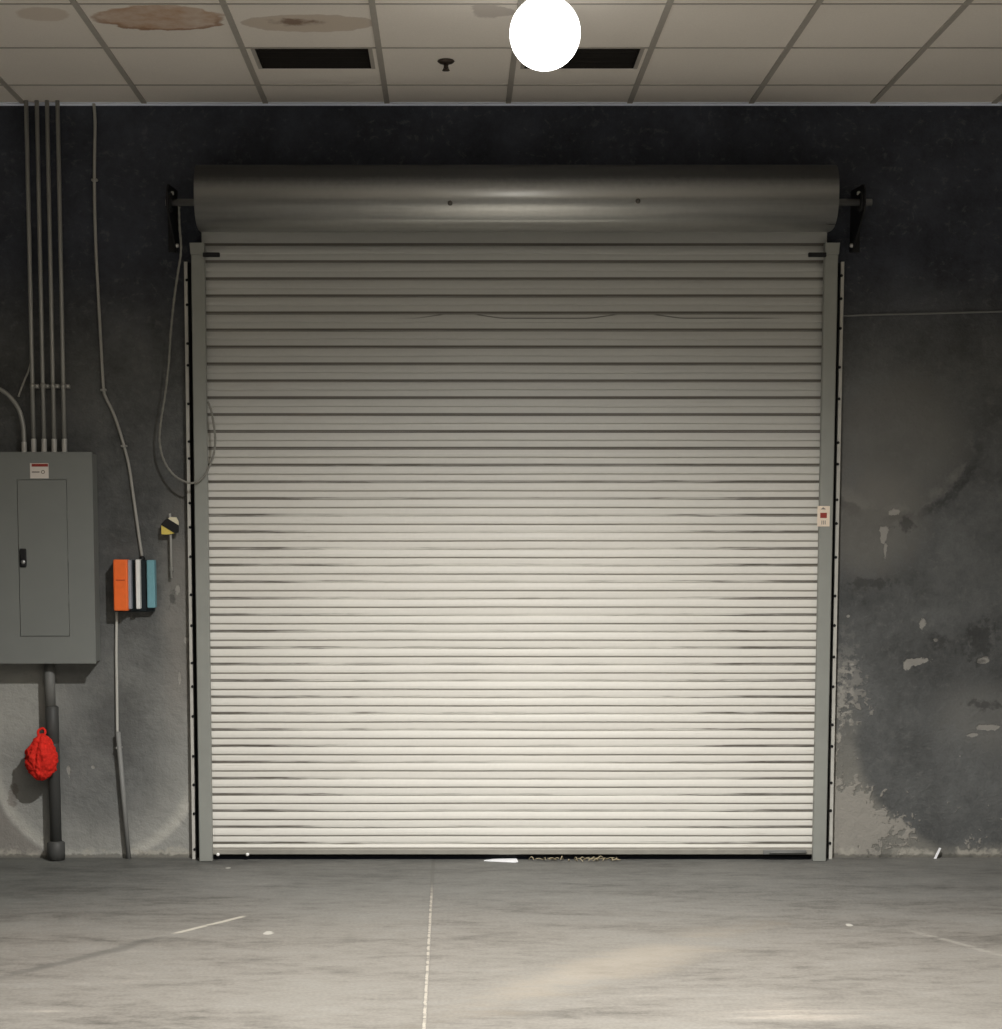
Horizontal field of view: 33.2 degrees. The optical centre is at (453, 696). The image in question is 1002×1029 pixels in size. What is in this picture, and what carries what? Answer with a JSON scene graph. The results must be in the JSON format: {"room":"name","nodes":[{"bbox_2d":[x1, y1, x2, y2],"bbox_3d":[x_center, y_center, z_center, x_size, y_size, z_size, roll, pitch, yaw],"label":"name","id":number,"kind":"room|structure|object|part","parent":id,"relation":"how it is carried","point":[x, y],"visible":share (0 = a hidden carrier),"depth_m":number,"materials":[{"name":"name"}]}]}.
{"room":"warehouse loading bay","nodes":[
{"label":"warehouse loading bay","id":0,"kind":"room"},
{"bbox_2d":[0,106,1001,857],"bbox_3d":[0.300,-1.220,8.725,12.600,4.164,0.250,0,5,0],"label":"wall","id":1,"kind":"structure","parent":0,"point":[918,746],"depth_m":8.57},
{"bbox_2d":[24,100,39,451],"bbox_3d":[-2.129,-2.112,8.483,0.046,1.763,0.071,0,5,0],"label":"conduit","id":2,"kind":"object","parent":1,"relation":"attached to","point":[33,385],"visible":0.87,"depth_m":8.46,"materials":[{"name":"metal"}]},
{"bbox_2d":[18,364,29,396],"bbox_3d":[-2.177,-1.611,8.532,0.077,0.178,0.036,0,5,0],"label":"wire","id":3,"kind":"object","parent":2,"relation":"attached to","point":[27,373],"visible":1,"depth_m":8.53,"materials":[{"name":"grey metal"}]},
{"bbox_2d":[35,100,49,451],"bbox_3d":[-2.076,-2.112,8.483,0.046,1.763,0.071,0,5,0],"label":"conduit","id":4,"kind":"object","parent":1,"relation":"attached to","point":[43,385],"visible":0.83,"depth_m":8.46,"materials":[{"name":"metal"}]},
{"bbox_2d":[0,452,100,663],"bbox_3d":[-2.085,-0.704,8.562,0.530,1.068,0.161,0,5,0],"label":"electrical panel","id":5,"kind":"object","parent":1,"relation":"attached to","point":[50,599],"visible":1,"depth_m":8.50,"materials":[{"name":"grey paint"}]},
{"bbox_2d":[0,387,26,451],"bbox_3d":[-2.386,-1.409,8.527,0.437,0.354,0.033,0,5,0],"label":"conduit","id":6,"kind":"object","parent":5,"relation":"attached to","point":[21,417],"visible":0.93,"depth_m":8.52,"materials":[{"name":"metal"}]},
{"bbox_3d":[-2.076,-0.699,8.500,0.247,0.788,0.011,0,5,0],"label":"panel door","id":7,"kind":"part","parent":5,"relation":"part of","materials":[{"name":"grey paint"}]},
{"bbox_2d":[45,100,59,451],"bbox_3d":[-2.024,-2.112,8.483,0.046,1.763,0.071,0,5,0],"label":"conduit","id":8,"kind":"object","parent":1,"relation":"attached to","point":[53,385],"visible":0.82,"depth_m":8.46,"materials":[{"name":"metal"}]},
{"bbox_2d":[55,100,70,451],"bbox_3d":[-1.972,-2.112,8.483,0.046,1.763,0.071,0,5,0],"label":"conduit","id":9,"kind":"object","parent":1,"relation":"attached to","point":[64,386],"visible":0.89,"depth_m":8.46,"materials":[{"name":"metal"}]},
{"bbox_2d":[91,103,142,555],"bbox_3d":[-1.710,-1.862,8.531,0.232,2.291,0.021,0,5,0],"label":"cable","id":10,"kind":"object","parent":1,"relation":"attached to","point":[94,180],"visible":1,"depth_m":8.52,"materials":[{"name":"grey plastic"}]},
{"bbox_2d":[115,612,130,858],"bbox_3d":[-1.716,0.203,8.701,0.073,1.296,0.052,0,5,0],"label":"cable","id":11,"kind":"object","parent":1,"relation":"attached to","point":[118,734],"visible":0.98,"depth_m":8.70,"materials":[{"name":"plastic"}]},
{"bbox_2d":[113,556,156,611],"bbox_3d":[-1.634,-0.575,8.601,0.215,0.284,0.113,0,5,0],"label":"control box","id":12,"kind":"object","parent":1,"relation":"attached to","point":[134,581],"visible":1,"depth_m":8.57,"materials":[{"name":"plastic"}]},
{"bbox_2d":[161,513,178,577],"bbox_3d":[-1.449,-0.772,8.612,0.088,0.330,0.054,0,5,0],"label":"marker","id":13,"kind":"object","parent":1,"relation":"attached to","point":[169,526],"visible":1,"depth_m":8.58,"materials":[{"name":"yellow paint"}]},
{"bbox_3d":[-1.450,-0.772,8.607,0.014,0.330,0.018,0,5,0],"label":"rod","id":14,"kind":"part","parent":13,"relation":"part of","materials":[{"name":"grey metal"}]},
{"bbox_2d":[0,102,1001,105],"bbox_3d":[0.300,-2.977,8.430,12.600,0.012,0.024,0,5,0],"label":"trim","id":15,"kind":"structure","parent":1,"relation":"attached to","point":[1,103],"depth_m":8.44,"materials":[{"name":"grey metal"}]},
{"bbox_2d":[165,165,871,860],"bbox_3d":[0.310,-0.881,8.438,3.508,3.500,0.381,0,5,0],"label":"door","id":16,"kind":"structure","parent":1,"relation":"in","point":[513,510],"depth_m":8.56,"materials":[{"name":"metal"}]},
{"bbox_2d":[158,206,215,483],"bbox_3d":[-1.351,-1.750,8.403,0.308,1.365,0.115,1,5,10],"label":"rope","id":17,"kind":"object","parent":16,"relation":"hanging from","point":[179,219],"visible":1,"depth_m":8.46,"materials":[{"name":"grey fabric"}]},
{"bbox_2d":[194,165,838,231],"bbox_3d":[0.307,-2.464,8.296,3.125,0.322,0.358,0,5,0],"label":"hood","id":18,"kind":"object","parent":16,"relation":"attached to","point":[227,198],"depth_m":8.13,"materials":[{"name":"grey metal"}]},
{"bbox_3d":[1.734,0.809,8.680,0.197,0.009,0.009,0,5,0],"label":"bolt rod","id":19,"kind":"part","parent":16,"relation":"part of","materials":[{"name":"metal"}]},
{"bbox_2d":[843,311,1001,316],"bbox_3d":[2.533,-1.948,8.526,1.103,0.040,0.010,0,5,0],"label":"cable","id":20,"kind":"object","parent":1,"relation":"attached to","point":[968,311],"visible":1,"depth_m":8.52,"materials":[{"name":"grey plastic"}]},
{"bbox_2d":[0,857,1001,1028],"bbox_3d":[0.300,1.401,3.714,13.000,0.200,14.200,0,5,0],"label":"floor","id":21,"kind":"structure","parent":0,"point":[222,942],"depth_m":6.92,"materials":[{"name":"concrete"}]},
{"bbox_2d":[44,664,64,860],"bbox_3d":[-2.063,0.335,8.675,0.091,1.035,0.091,0,5,0],"label":"riser pipe","id":22,"kind":"object","parent":21,"relation":"on","point":[55,846],"visible":0.94,"depth_m":8.66,"materials":[{"name":"grey plastic"}]},
{"bbox_2d":[24,727,57,780],"bbox_3d":[-2.111,0.297,8.590,0.179,0.276,0.107,0,5,0],"label":"cloth bundle","id":23,"kind":"object","parent":22,"relation":"hanging from","point":[41,758],"visible":1,"depth_m":8.56,"materials":[{"name":"red fabric"}]},
{"bbox_2d":[484,858,517,862],"bbox_3d":[0.247,0.851,8.682,0.175,0.005,0.095,0,5,0],"label":"paper scrap","id":24,"kind":"object","parent":21,"relation":"on","point":[512,860],"visible":1,"depth_m":8.67,"materials":[{"name":"white paper"}]},
{"bbox_2d":[528,856,619,860],"bbox_3d":[0.630,0.840,8.678,0.480,0.026,0.073,0,5,0],"label":"dry grass","id":25,"kind":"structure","parent":21,"relation":"on","point":[594,858],"depth_m":8.68,"materials":[{"name":"plant"}]},
{"bbox_2d":[0,0,1001,101],"bbox_3d":[0.300,-2.457,2.464,12.600,0.020,12.000,0,5,0],"label":"ceiling","id":26,"kind":"structure","parent":0,"point":[20,25],"depth_m":7.46,"materials":[{"name":"tile"}]},
{"bbox_2d":[251,49,374,68],"bbox_3d":[-0.635,-2.996,7.655,0.560,0.174,0.333,0,5,0],"label":"ceiling vent","id":27,"kind":"object","parent":26,"relation":"in","point":[264,58],"visible":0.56,"depth_m":7.74,"materials":[{"name":"metal"}]},
{"bbox_2d":[437,58,454,71],"bbox_3d":[-0.033,-2.893,7.697,0.079,0.047,0.079,0,5,0],"label":"sprinkler head","id":28,"kind":"object","parent":26,"relation":"attached to","point":[444,61],"visible":1,"depth_m":7.68},
{"bbox_2d":[0,0,1001,103],"bbox_3d":[0.300,-2.443,2.455,12.600,0.007,11.980,0,5,0],"label":"grid","id":29,"kind":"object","parent":26,"relation":"attached to","point":[372,5],"depth_m":7.50,"materials":[{"name":"metal"}]},
{"bbox_2d":[510,0,579,70],"bbox_3d":[0.357,-2.624,6.515,0.276,0.372,0.276,0,5,0],"label":"globe lamp","id":30,"kind":"object","parent":26,"relation":"attached to","point":[544,34],"visible":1,"depth_m":6.42,"materials":[{"name":"white glass"}]},
{"bbox_2d":[520,49,644,68],"bbox_3d":[0.585,-2.996,7.655,0.560,0.174,0.333,0,5,0],"label":"ceiling vent","id":31,"kind":"object","parent":26,"relation":"in","point":[582,58],"visible":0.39,"depth_m":7.74,"materials":[{"name":"metal"}]}
]}

